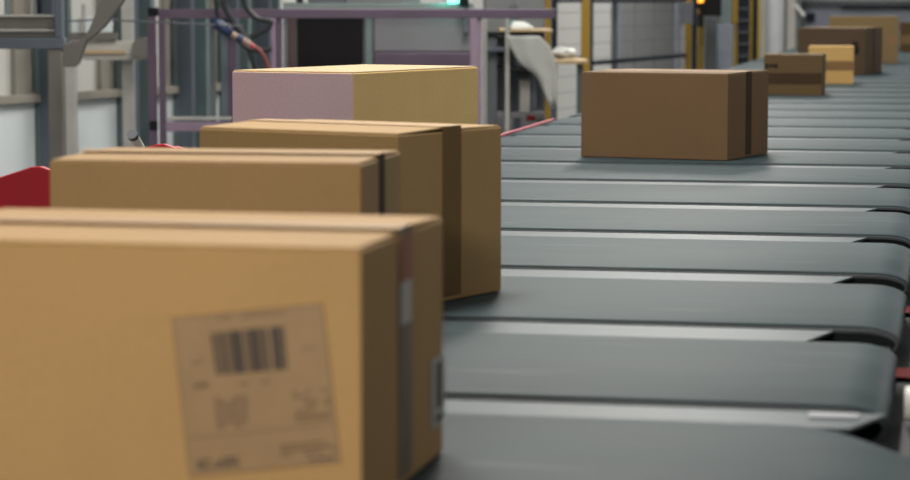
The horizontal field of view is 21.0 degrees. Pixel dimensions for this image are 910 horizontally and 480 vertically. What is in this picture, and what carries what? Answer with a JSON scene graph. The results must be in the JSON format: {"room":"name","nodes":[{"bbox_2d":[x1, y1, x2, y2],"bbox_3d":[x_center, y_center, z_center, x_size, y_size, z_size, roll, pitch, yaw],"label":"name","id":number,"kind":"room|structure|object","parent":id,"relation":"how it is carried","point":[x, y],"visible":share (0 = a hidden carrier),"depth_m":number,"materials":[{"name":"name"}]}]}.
{"room":"parcel sorting warehouse","nodes":[
{"label":"parcel sorting warehouse","id":0,"kind":"room"},
{"bbox_2d":[31,0,482,165],"bbox_3d":[-2.806,-2.704,10.778,0.150,6.500,15.680,3,6,26],"label":"wall","id":1,"kind":"structure","parent":0,"point":[478,4],"depth_m":13.79,"materials":[{"name":"metal"}]},
{"bbox_2d":[0,0,40,176],"bbox_3d":[-2.219,-0.852,11.880,0.078,2.600,0.603,3,6,26],"label":"window","id":2,"kind":"structure","parent":1,"relation":"in","point":[17,108],"depth_m":12.02,"materials":[{"name":"white glass"}]},
{"bbox_2d":[71,0,121,153],"bbox_3d":[-1.888,-0.918,12.554,0.078,2.600,0.542,3,6,26],"label":"window","id":3,"kind":"structure","parent":1,"relation":"in","point":[97,115],"depth_m":12.64,"materials":[{"name":"white glass"}]},
{"bbox_2d":[155,0,178,145],"bbox_3d":[-1.601,-0.976,13.140,0.078,2.600,0.332,3,6,26],"label":"window","id":4,"kind":"structure","parent":1,"relation":"in","point":[161,4],"depth_m":13.22,"materials":[{"name":"white glass"}]},
{"bbox_2d":[209,0,220,121],"bbox_3d":[-1.377,-1.020,13.596,0.078,2.600,0.263,3,6,26],"label":"window","id":5,"kind":"structure","parent":1,"relation":"in","point":[211,3],"depth_m":13.67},
{"bbox_2d":[210,18,254,48],"bbox_3d":[-0.961,-0.892,10.576,0.201,0.135,0.054,1,6,8],"label":"plug","id":6,"kind":"object","parent":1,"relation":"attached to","point":[227,31],"visible":1,"depth_m":10.56,"materials":[{"name":"blue plastic"}]},
{"bbox_2d":[65,19,242,26],"bbox_3d":[-1.609,-0.952,10.557,1.391,0.068,0.008,0,6,0],"label":"wire","id":7,"kind":"object","parent":6,"relation":"attached to","point":[86,19],"visible":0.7,"depth_m":10.56,"materials":[{"name":"grey metal"}]},
{"bbox_2d":[227,23,271,52],"bbox_3d":[-0.904,-0.884,10.705,0.210,0.131,0.022,0,6,0],"label":"cable","id":8,"kind":"object","parent":6,"relation":"attached to","point":[264,49],"visible":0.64,"depth_m":10.70,"materials":[{"name":"black rubber"}]},
{"bbox_2d":[242,0,272,39],"bbox_3d":[-0.876,-1.031,10.751,0.156,0.309,0.025,0,6,0],"label":"cable","id":9,"kind":"object","parent":6,"relation":"attached to","point":[248,10],"visible":1,"depth_m":10.75,"materials":[{"name":"grey rubber"}]},
{"bbox_2d":[253,45,270,67],"bbox_3d":[-0.850,-0.794,10.653,0.106,0.132,0.018,0,6,0],"label":"cable","id":10,"kind":"object","parent":6,"relation":"attached to","point":[257,48],"visible":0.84,"depth_m":10.65,"materials":[{"name":"red rubber"}]},
{"bbox_2d":[550,3,727,119],"bbox_3d":[1.777,-3.828,22.253,0.150,6.500,9.286,1,6,14],"label":"wall","id":11,"kind":"structure","parent":0,"point":[602,12],"depth_m":18.87,"materials":[{"name":"paint"}]},
{"bbox_2d":[617,2,679,68],"bbox_3d":[1.716,-1.868,21.740,0.061,2.700,3.124,1,6,14],"label":"door","id":12,"kind":"structure","parent":11,"relation":"in","point":[662,17],"depth_m":21.76,"materials":[{"name":"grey metal"}]},
{"bbox_2d":[728,0,909,66],"bbox_3d":[9.000,-4.272,26.786,12.000,6.500,0.150,0,6,0],"label":"wall","id":13,"kind":"structure","parent":0,"point":[732,50],"depth_m":26.88,"materials":[{"name":"paint"}]},
{"bbox_3d":[1.000,0.580,11.109,30.000,0.100,36.000,0,6,0],"label":"floor","id":14,"kind":"structure","parent":0,"visible":0},
{"bbox_2d":[34,0,71,167],"bbox_3d":[-2.001,-2.676,12.033,0.115,6.200,0.161,3,6,26],"label":"steel column","id":15,"kind":"structure","parent":14,"relation":"on","point":[40,55],"depth_m":12.17,"materials":[{"name":"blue metal"}]},
{"bbox_2d":[0,0,125,167],"bbox_3d":[-1.607,-0.245,9.562,0.821,1.843,0.380,0,6,0],"label":"gantry","id":16,"kind":"object","parent":14,"relation":"on","point":[32,30],"visible":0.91,"depth_m":9.59,"materials":[{"name":"grey metal"}]},
{"bbox_2d":[65,66,77,155],"bbox_3d":[-1.778,-0.163,11.373,0.058,1.326,0.070,0,6,0],"label":"steel post","id":17,"kind":"object","parent":14,"relation":"on","point":[71,72],"visible":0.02,"depth_m":11.30,"materials":[{"name":"grey metal"}]},
{"bbox_2d":[0,144,176,208],"bbox_3d":[-1.096,0.523,4.211,1.112,1.357,0.612,1,6,11],"label":"chute","id":18,"kind":"object","parent":14,"relation":"on","point":[29,187],"visible":0.2,"depth_m":3.75,"materials":[{"name":"red paint"}]},
{"bbox_2d":[68,0,147,147],"bbox_3d":[-1.664,-0.755,11.913,0.412,2.400,0.180,0,6,0],"label":"girder","id":19,"kind":"object","parent":14,"relation":"on","point":[127,50],"visible":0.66,"depth_m":11.87,"materials":[{"name":"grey metal"}]},
{"bbox_2d":[116,0,154,147],"bbox_3d":[-1.675,-2.741,12.696,0.115,6.200,0.198,3,6,26],"label":"steel column","id":20,"kind":"structure","parent":14,"relation":"on","point":[140,6],"depth_m":12.89,"materials":[{"name":"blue metal"}]},
{"bbox_2d":[127,129,144,147],"bbox_3d":[-0.721,0.401,5.666,0.120,1.318,0.120,0,6,0],"label":"sensor","id":21,"kind":"object","parent":14,"relation":"on","point":[133,136],"visible":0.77,"depth_m":5.56,"materials":[{"name":"white plastic"}]},
{"bbox_2d":[173,0,209,147],"bbox_3d":[-1.435,-2.789,13.186,0.115,6.200,0.193,3,6,26],"label":"window","id":22,"kind":"structure","parent":14,"relation":"on","point":[191,44],"depth_m":13.30,"materials":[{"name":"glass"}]},
{"bbox_2d":[219,0,251,121],"bbox_3d":[-1.234,-2.829,13.597,0.115,6.200,0.162,3,6,26],"label":"steel column","id":23,"kind":"structure","parent":14,"relation":"on","point":[242,59],"depth_m":13.78,"materials":[{"name":"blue metal"}]},
{"bbox_2d":[252,0,280,68],"bbox_3d":[-1.081,-2.860,13.907,0.115,6.200,0.135,3,6,26],"label":"steel column","id":24,"kind":"structure","parent":14,"relation":"on","point":[263,40],"depth_m":14.01,"materials":[{"name":"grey metal"}]},
{"bbox_2d":[147,7,555,145],"bbox_3d":[-0.474,-0.252,11.075,1.847,1.592,0.106,0,6,0],"label":"aluminium frame","id":25,"kind":"object","parent":14,"relation":"on","point":[228,46],"visible":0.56,"depth_m":10.97,"materials":[{"name":"purple metal"}]},
{"bbox_2d":[213,0,223,21],"bbox_3d":[-1.044,-1.068,10.868,0.068,0.258,0.020,0,6,0],"label":"cable","id":26,"kind":"object","parent":25,"relation":"hanging from","point":[216,9],"visible":0.68,"depth_m":10.86,"materials":[{"name":"black rubber"}]},
{"bbox_2d":[221,0,258,68],"bbox_3d":[-0.950,-0.958,10.818,0.182,0.467,0.029,0,6,0],"label":"cable","id":27,"kind":"object","parent":25,"relation":"hanging from","point":[230,17],"visible":0.68,"depth_m":10.81,"materials":[{"name":"black rubber"}]},
{"bbox_2d":[283,3,473,67],"bbox_3d":[-0.362,-0.351,11.842,0.902,1.582,0.520,0,6,0],"label":"cabinet","id":28,"kind":"object","parent":14,"relation":"on","point":[307,42],"visible":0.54,"depth_m":11.57,"materials":[{"name":"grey metal"}]},
{"bbox_2d":[283,0,420,2],"bbox_3d":[-0.492,-1.261,11.733,0.651,0.250,0.200,0,6,0],"label":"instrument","id":29,"kind":"object","parent":28,"relation":"on","point":[284,1],"visible":1,"depth_m":11.64,"materials":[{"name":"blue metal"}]},
{"bbox_2d":[448,0,468,5],"bbox_3d":[0.016,-1.160,11.514,0.048,0.120,0.121,-5,7,-39],"label":"lamp","id":30,"kind":"object","parent":28,"relation":"on","point":[461,2],"visible":1,"depth_m":11.48,"materials":[{"name":"teal"}]},
{"bbox_2d":[483,0,544,133],"bbox_3d":[0.324,-0.655,13.601,0.333,1.781,0.440,0,6,0],"label":"storage cabinet","id":31,"kind":"object","parent":14,"relation":"on","point":[493,24],"visible":0.09,"depth_m":13.35,"materials":[{"name":"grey metal"}]},
{"bbox_2d":[484,18,552,132],"bbox_3d":[0.320,-0.398,12.631,0.347,1.550,0.580,0,6,0],"label":"table","id":32,"kind":"object","parent":14,"relation":"on","point":[511,90],"visible":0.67,"depth_m":12.43,"materials":[{"name":"paint"}]},
{"bbox_2d":[497,66,529,71],"bbox_3d":[0.307,-0.882,12.634,0.289,0.020,0.400,0,6,0],"label":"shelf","id":33,"kind":"object","parent":32,"relation":"attached to","point":[499,68],"depth_m":12.43,"materials":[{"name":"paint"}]},
{"bbox_2d":[510,20,532,28],"bbox_3d":[0.333,-1.104,12.552,0.120,0.044,0.400,0,6,0],"label":"bundle","id":34,"kind":"object","parent":32,"relation":"on","point":[513,24],"visible":0.94,"depth_m":12.41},
{"bbox_2d":[505,36,556,107],"bbox_3d":[0.380,-0.837,12.224,0.261,0.361,0.037,0,6,0],"label":"plastic film","id":35,"kind":"object","parent":32,"relation":"hanging from","point":[533,53],"visible":1,"depth_m":12.21,"materials":[{"name":"white plastic"}]},
{"bbox_2d":[551,58,587,120],"bbox_3d":[0.634,-0.385,13.879,0.226,1.279,0.500,0,6,0],"label":"table","id":36,"kind":"object","parent":14,"relation":"on","point":[579,61],"visible":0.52,"depth_m":13.66,"materials":[{"name":"beige metal"}]},
{"bbox_2d":[552,47,576,58],"bbox_3d":[0.606,-1.057,13.813,0.158,0.067,0.201,0,6,0],"label":"sack","id":37,"kind":"object","parent":36,"relation":"on","point":[559,52],"visible":0.89,"depth_m":13.74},
{"bbox_2d":[545,0,703,120],"bbox_3d":[1.213,-1.136,16.826,0.096,2.200,3.900,2,6,20],"label":"fence","id":38,"kind":"object","parent":14,"relation":"on","point":[694,34],"visible":0.23,"depth_m":16.47,"materials":[{"name":"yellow metal"}]},
{"bbox_2d":[501,119,909,456],"bbox_3d":[1.598,-0.105,11.505,1.403,1.186,21.300,1,6,11],"label":"frame","id":39,"kind":"object","parent":14,"relation":"on","point":[896,438],"visible":0.05,"depth_m":2.78,"materials":[{"name":"paint"}]},
{"bbox_2d":[407,400,909,479],"bbox_3d":[-0.242,0.287,2.298,1.337,0.200,0.615,1,6,11],"label":"carrier","id":40,"kind":"object","parent":39,"relation":"on","point":[482,440],"visible":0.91,"depth_m":2.27,"materials":[{"name":"rubber"}]},
{"bbox_2d":[0,208,443,479],"bbox_3d":[-0.247,0.093,2.122,0.422,0.219,0.296,1,6,12],"label":"cardboard box","id":41,"kind":"object","parent":40,"relation":"on","point":[135,344],"visible":1,"depth_m":1.98,"materials":[{"name":"brown cardboard"}]},
{"bbox_2d":[442,320,909,441],"bbox_3d":[-0.114,0.228,2.902,1.349,0.200,0.615,1,6,11],"label":"carrier","id":42,"kind":"object","parent":39,"relation":"on","point":[626,365],"visible":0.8,"depth_m":2.74,"materials":[{"name":"rubber"}]},
{"bbox_2d":[50,147,400,215],"bbox_3d":[-0.253,0.019,2.776,0.350,0.239,0.228,1,6,10],"label":"cardboard box","id":43,"kind":"object","parent":42,"relation":"on","point":[295,181],"visible":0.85,"depth_m":2.67,"materials":[{"name":"brown cardboard"}]},
{"bbox_2d":[442,269,909,351],"bbox_3d":[0.008,0.169,3.507,1.349,0.200,0.615,1,6,11],"label":"carrier","id":44,"kind":"object","parent":39,"relation":"on","point":[873,314],"visible":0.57,"depth_m":3.34,"materials":[{"name":"paint"}]},
{"bbox_2d":[200,119,500,301],"bbox_3d":[-0.145,-0.045,3.431,0.335,0.239,0.260,4,7,33],"label":"cardboard box","id":45,"kind":"object","parent":44,"relation":"on","point":[450,172],"visible":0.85,"depth_m":3.35,"materials":[{"name":"brown cardboard"}]},
{"bbox_2d":[501,231,909,292],"bbox_3d":[0.131,0.110,4.112,1.349,0.200,0.615,1,6,11],"label":"carrier","id":46,"kind":"object","parent":39,"relation":"on","point":[887,264],"visible":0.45,"depth_m":3.95,"materials":[{"name":"paint"}]},
{"bbox_2d":[501,202,909,248],"bbox_3d":[0.254,0.050,4.716,1.349,0.200,0.615,1,6,11],"label":"carrier","id":47,"kind":"object","parent":39,"relation":"on","point":[877,227],"visible":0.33,"depth_m":4.58,"materials":[{"name":"paint"}]},
{"bbox_2d":[232,64,477,123],"bbox_3d":[-0.189,-0.201,4.830,0.271,0.276,0.482,3,6,29],"label":"cardboard box","id":48,"kind":"object","parent":47,"relation":"on","point":[361,92],"visible":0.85,"depth_m":4.65,"materials":[{"name":"beige cardboard"}]},
{"bbox_2d":[501,180,909,214],"bbox_3d":[0.377,-0.009,5.321,1.349,0.200,0.615,1,6,11],"label":"carrier","id":49,"kind":"object","parent":39,"relation":"on","point":[531,191],"visible":0.26,"depth_m":5.19,"materials":[{"name":"paint"}]},
{"bbox_2d":[501,162,909,188],"bbox_3d":[0.500,-0.068,5.926,1.349,0.200,0.615,1,6,11],"label":"carrier","id":50,"kind":"object","parent":39,"relation":"on","point":[692,173],"visible":0.31,"depth_m":5.78,"materials":[{"name":"paint"}]},
{"bbox_2d":[501,147,909,168],"bbox_3d":[0.622,-0.127,6.531,1.349,0.200,0.615,1,6,11],"label":"carrier","id":51,"kind":"object","parent":39,"relation":"on","point":[896,160],"visible":0.23,"depth_m":6.33,"materials":[{"name":"paint"}]},
{"bbox_2d":[581,69,768,160],"bbox_3d":[0.585,-0.337,6.489,0.405,0.224,0.340,3,6,25],"label":"cardboard box","id":52,"kind":"object","parent":51,"relation":"on","point":[689,114],"visible":1,"depth_m":6.34,"materials":[{"name":"brown cardboard"}]},
{"bbox_2d":[501,135,909,153],"bbox_3d":[0.745,-0.187,7.136,1.349,0.200,0.615,1,6,11],"label":"carrier","id":53,"kind":"object","parent":39,"relation":"on","point":[528,141],"visible":0.22,"depth_m":7.03,"materials":[{"name":"paint"}]},
{"bbox_2d":[507,125,909,140],"bbox_3d":[0.868,-0.246,7.741,1.349,0.200,0.615,1,6,11],"label":"carrier","id":54,"kind":"object","parent":39,"relation":"on","point":[551,130],"visible":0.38,"depth_m":7.62,"materials":[{"name":"paint"}]},
{"bbox_2d":[540,117,909,129],"bbox_3d":[0.991,-0.305,8.345,1.349,0.200,0.615,1,6,11],"label":"carrier","id":55,"kind":"object","parent":39,"relation":"on","point":[772,122],"visible":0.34,"depth_m":8.17,"materials":[{"name":"paint"}]},
{"bbox_2d":[569,110,909,119],"bbox_3d":[1.113,-0.364,8.950,1.349,0.200,0.615,1,6,11],"label":"carrier","id":56,"kind":"object","parent":39,"relation":"on","point":[771,113],"visible":0.12,"depth_m":8.77,"materials":[{"name":"paint"}]},
{"bbox_2d":[724,69,909,72],"bbox_3d":[2.219,-0.898,14.394,1.349,0.200,0.615,1,6,11],"label":"carrier","id":57,"kind":"object","parent":39,"relation":"on","point":[883,71],"visible":0.12,"depth_m":14.31,"materials":[{"name":"paint"}]},
{"bbox_2d":[727,66,909,69],"bbox_3d":[2.341,-0.957,14.998,1.349,0.200,0.615,1,6,11],"label":"carrier","id":58,"kind":"object","parent":39,"relation":"on","point":[734,67],"visible":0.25,"depth_m":14.83,"materials":[{"name":"paint"}]},
{"bbox_2d":[737,64,909,66],"bbox_3d":[2.464,-1.016,15.603,1.349,0.200,0.615,1,6,11],"label":"carrier","id":59,"kind":"object","parent":39,"relation":"on","point":[883,65],"visible":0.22,"depth_m":15.42,"materials":[{"name":"paint"}]},
{"bbox_2d":[743,61,909,63],"bbox_3d":[2.587,-1.075,16.208,1.349,0.200,0.615,1,6,11],"label":"carrier","id":60,"kind":"object","parent":39,"relation":"on","point":[750,62],"visible":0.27,"depth_m":16.04,"materials":[{"name":"paint"}]},
{"bbox_2d":[829,16,898,62],"bbox_3d":[2.679,-1.315,16.065,0.446,0.303,0.301,1,6,10],"label":"cardboard box","id":61,"kind":"object","parent":60,"relation":"on","point":[889,24],"visible":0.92,"depth_m":15.90,"materials":[{"name":"brown cardboard"}]},
{"bbox_2d":[753,59,909,61],"bbox_3d":[2.710,-1.135,16.813,1.349,0.200,0.615,1,6,11],"label":"carrier","id":62,"kind":"object","parent":39,"relation":"on","point":[757,59],"visible":0.15,"depth_m":16.68,"materials":[{"name":"paint"}]},
{"bbox_2d":[768,104,909,111],"bbox_3d":[1.236,-0.424,9.555,1.349,0.200,0.615,1,6,11],"label":"carrier","id":63,"kind":"object","parent":39,"relation":"on","point":[776,107],"visible":0.05,"depth_m":9.39,"materials":[{"name":"paint"}]},
{"bbox_2d":[768,97,909,104],"bbox_3d":[1.359,-0.483,10.160,1.349,0.200,0.615,1,6,11],"label":"carrier","id":64,"kind":"object","parent":39,"relation":"on","point":[883,101],"visible":0.08,"depth_m":9.95,"materials":[{"name":"paint"}]},
{"bbox_2d":[768,93,909,98],"bbox_3d":[1.482,-0.542,10.765,1.349,0.200,0.615,1,6,11],"label":"carrier","id":65,"kind":"object","parent":39,"relation":"on","point":[826,95],"visible":0.04,"depth_m":10.57,"materials":[{"name":"paint"}]},
{"bbox_2d":[764,53,825,95],"bbox_3d":[1.482,-0.724,10.673,0.251,0.177,0.251,1,6,12],"label":"cardboard box","id":66,"kind":"object","parent":65,"relation":"on","point":[789,73],"visible":0.94,"depth_m":10.55,"materials":[{"name":"brown cardboard"}]},
{"bbox_2d":[779,52,909,53],"bbox_3d":[3.201,-1.371,19.232,1.349,0.200,0.615,1,6,11],"label":"carrier","id":67,"kind":"object","parent":39,"relation":"on","point":[779,52],"visible":0.13,"depth_m":19.23,"materials":[{"name":"paint"}]},
{"bbox_2d":[825,88,909,92],"bbox_3d":[1.605,-0.601,11.370,1.349,0.200,0.615,1,6,11],"label":"carrier","id":68,"kind":"object","parent":39,"relation":"on","point":[827,90],"visible":0.02,"depth_m":11.15,"materials":[{"name":"paint"}]},
{"bbox_2d":[826,83,909,87],"bbox_3d":[1.727,-0.661,11.974,1.349,0.200,0.615,1,6,11],"label":"carrier","id":69,"kind":"object","parent":39,"relation":"on","point":[854,85],"visible":0.02,"depth_m":11.80,"materials":[{"name":"paint"}]},
{"bbox_2d":[809,45,853,83],"bbox_3d":[1.855,-0.865,12.079,0.219,0.184,0.201,1,6,9],"label":"cardboard box","id":70,"kind":"object","parent":69,"relation":"on","point":[839,59],"visible":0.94,"depth_m":11.98,"materials":[{"name":"brown cardboard"}]},
{"bbox_2d":[854,76,909,79],"bbox_3d":[1.973,-0.779,13.184,1.349,0.200,0.615,1,6,11],"label":"carrier","id":71,"kind":"object","parent":39,"relation":"on","point":[855,77],"visible":0.02,"depth_m":13.03,"materials":[{"name":"grey metal"}]},
{"bbox_2d":[854,73,909,75],"bbox_3d":[2.096,-0.838,13.789,1.349,0.200,0.615,1,6,11],"label":"carrier","id":72,"kind":"object","parent":39,"relation":"on","point":[875,74],"visible":0.02,"depth_m":13.55,"materials":[{"name":"paint"}]},
{"bbox_2d":[798,27,882,74],"bbox_3d":[2.155,-1.060,13.693,0.376,0.258,0.501,2,6,20],"label":"cardboard box","id":73,"kind":"object","parent":72,"relation":"on","point":[866,41],"visible":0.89,"depth_m":13.47,"materials":[{"name":"brown cardboard"}]},
{"bbox_3d":[3.324,-1.431,19.837,1.349,0.200,0.615,1,6,11],"label":"carrier","id":74,"kind":"object","parent":39,"relation":"on","visible":0},
{"bbox_2d":[899,22,909,51],"bbox_3d":[3.721,-1.618,19.512,0.350,0.233,0.301,1,6,11],"label":"cardboard box","id":75,"kind":"object","parent":74,"relation":"on","point":[904,41],"visible":1,"depth_m":19.39,"materials":[{"name":"brown cardboard"}]},
{"bbox_2d":[680,0,731,69],"bbox_3d":[1.948,-1.091,18.594,0.226,1.766,1.702,2,6,15],"label":"gate post","id":76,"kind":"object","parent":14,"relation":"on","point":[718,37],"visible":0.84,"depth_m":18.86,"materials":[{"name":"grey metal"}]},
{"bbox_2d":[731,0,760,66],"bbox_3d":[2.376,-1.312,20.035,0.096,1.925,0.930,2,6,17],"label":"panel","id":77,"kind":"object","parent":14,"relation":"on","point":[747,48],"visible":0.23,"depth_m":19.88,"materials":[{"name":"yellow metal"}]},
{"bbox_2d":[738,8,748,55],"bbox_3d":[2.339,-1.448,19.881,0.086,1.625,0.010,0,6,0],"label":"grille","id":78,"kind":"object","parent":77,"relation":"attached to","point":[743,13],"depth_m":19.87,"materials":[{"name":"grey metal"}]},
{"bbox_2d":[760,0,805,57],"bbox_3d":[3.198,-3.870,23.711,0.410,6.300,0.250,0,6,0],"label":"pillar","id":79,"kind":"structure","parent":14,"relation":"on","point":[777,28],"depth_m":23.88,"materials":[{"name":"white paint"}]},
{"bbox_2d":[800,1,909,29],"bbox_3d":[4.841,-1.646,25.114,2.635,1.600,0.350,0,6,0],"label":"conveyor","id":80,"kind":"object","parent":14,"relation":"on","point":[817,13],"visible":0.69,"depth_m":24.92,"materials":[{"name":"grey metal"}]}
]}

